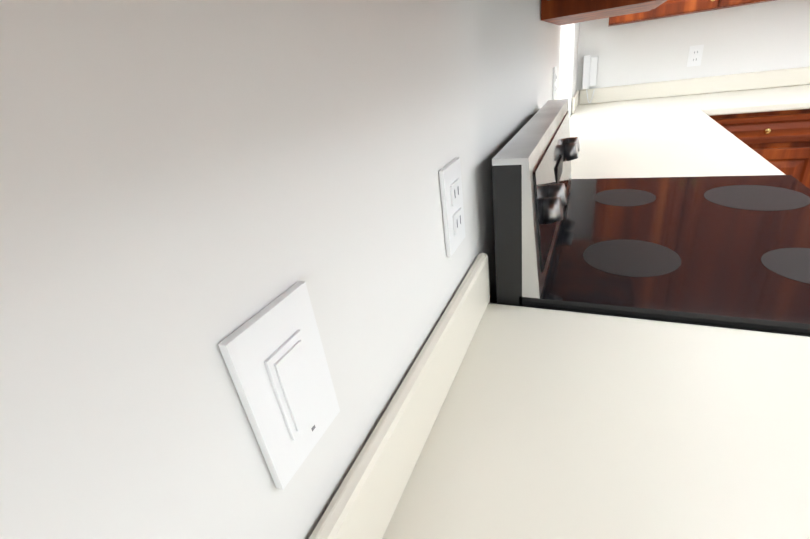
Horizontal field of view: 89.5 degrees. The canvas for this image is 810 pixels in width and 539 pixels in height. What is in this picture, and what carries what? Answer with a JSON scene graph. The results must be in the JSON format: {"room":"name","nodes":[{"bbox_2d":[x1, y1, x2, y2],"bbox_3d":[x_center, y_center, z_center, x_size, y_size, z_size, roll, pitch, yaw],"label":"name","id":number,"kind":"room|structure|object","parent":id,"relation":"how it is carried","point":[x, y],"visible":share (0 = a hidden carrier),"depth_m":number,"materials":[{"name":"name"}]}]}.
{"room":"kitchen","nodes":[
{"label":"kitchen","id":0,"kind":"room"},
{"bbox_2d":[0,0,583,538],"bbox_3d":[0.310,-0.785,1.190,0.166,2.870,4.290,4,29,24],"label":"wall","id":1,"kind":"structure","parent":0,"point":[186,186],"depth_m":0.22,"materials":[{"name":"white paint"}]},
{"bbox_2d":[218,281,339,489],"bbox_3d":[-0.074,0.077,0.272,0.011,0.118,0.072,4,29,24],"label":"light switch","id":2,"kind":"object","parent":1,"relation":"attached to","point":[273,354],"visible":1,"depth_m":0.26,"materials":[{"name":"white plastic"}]},
{"bbox_2d":[309,90,580,538],"bbox_3d":[0.451,-0.338,1.348,0.018,0.100,3.984,4,29,24],"label":"backsplash","id":3,"kind":"structure","parent":1,"relation":"attached to","point":[367,503],"depth_m":0.43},
{"bbox_2d":[439,158,464,256],"bbox_3d":[0.068,-0.086,0.560,0.010,0.118,0.072,4,29,24],"label":"electrical outlet","id":4,"kind":"object","parent":1,"relation":"attached to","point":[452,198],"visible":1,"depth_m":0.55,"materials":[{"name":"white plastic"}]},
{"bbox_2d":[552,66,556,99],"bbox_3d":[0.585,-0.726,1.594,0.010,0.118,0.072,4,29,24],"label":"electrical outlet","id":5,"kind":"object","parent":1,"relation":"attached to","point":[554,82],"visible":0.98,"depth_m":1.58,"materials":[{"name":"white plastic"}]},
{"bbox_2d":[541,0,684,25],"bbox_3d":[0.582,-1.321,1.091,0.331,1.100,0.580,4,29,24],"label":"upper cabinet","id":6,"kind":"object","parent":1,"relation":"attached to","point":[566,12],"depth_m":1.16,"materials":[{"name":"brown wood"}]},
{"bbox_2d":[389,303,809,538],"bbox_3d":[0.197,0.376,0.132,0.657,0.039,1.234,4,29,24],"label":"countertop","id":7,"kind":"structure","parent":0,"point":[555,424],"depth_m":0.46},
{"bbox_2d":[580,0,809,89],"bbox_3d":[2.796,-1.590,2.092,3.470,2.870,0.150,4,29,24],"label":"wall","id":8,"kind":"structure","parent":0,"point":[771,35],"depth_m":2.56,"materials":[{"name":"white paint"}]},
{"bbox_2d":[582,55,597,102],"bbox_3d":[1.288,-1.325,2.850,0.088,0.307,0.067,4,29,24],"label":"telephone","id":9,"kind":"object","parent":8,"relation":"attached to","point":[590,65],"visible":0.96,"depth_m":2.82,"materials":[{"name":"white plastic"}]},
{"bbox_2d":[608,0,774,26],"bbox_3d":[1.701,-1.962,2.121,1.072,1.050,0.329,4,29,24],"label":"upper cabinet","id":10,"kind":"object","parent":8,"relation":"attached to","point":[690,6],"depth_m":2.27,"materials":[{"name":"brown wood"}]},
{"bbox_2d":[577,66,809,105],"bbox_3d":[2.289,-1.161,2.477,2.276,0.100,0.018,4,29,24],"label":"backsplash","id":11,"kind":"structure","parent":8,"relation":"attached to","point":[800,76],"depth_m":2.64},
{"bbox_2d":[687,45,703,66],"bbox_3d":[1.844,-1.357,2.595,0.072,0.118,0.010,4,29,24],"label":"electrical outlet","id":12,"kind":"object","parent":8,"relation":"attached to","point":[695,55],"visible":1,"depth_m":2.59,"materials":[{"name":"white plastic"}]},
{"bbox_3d":[1.352,1.033,0.580,14.000,0.100,14.000,4,29,24],"label":"floor","id":13,"kind":"structure","parent":0,"visible":0},
{"bbox_2d":[492,99,809,336],"bbox_3d":[0.671,0.196,1.049,0.686,1.155,0.757,4,29,24],"label":"range","id":14,"kind":"object","parent":13,"relation":"on","point":[732,252],"visible":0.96,"depth_m":0.76,"materials":[{"name":"black glass"}]},
{"bbox_2d":[713,114,732,129],"bbox_3d":[1.284,-0.371,2.357,0.697,0.860,0.505,4,29,24],"label":"base cabinet","id":15,"kind":"object","parent":13,"relation":"on","point":[714,115],"depth_m":2.20,"materials":[{"name":"brown wood"}]},
{"bbox_2d":[569,110,792,178],"bbox_3d":[1.017,-0.557,1.785,0.657,0.039,1.361,4,29,24],"label":"countertop","id":16,"kind":"structure","parent":15,"relation":"on","point":[662,143],"depth_m":1.56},
{"bbox_2d":[717,110,809,188],"bbox_3d":[2.064,-0.574,2.539,0.535,0.860,0.627,4,29,24],"label":"base cabinet","id":17,"kind":"object","parent":13,"relation":"on","point":[783,136],"depth_m":2.15,"materials":[{"name":"brown wood"}]},
{"bbox_2d":[569,86,809,117],"bbox_3d":[2.163,-0.955,2.256,2.296,0.039,0.657,4,29,24],"label":"countertop","id":18,"kind":"structure","parent":17,"relation":"on","point":[772,99],"depth_m":2.36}
]}

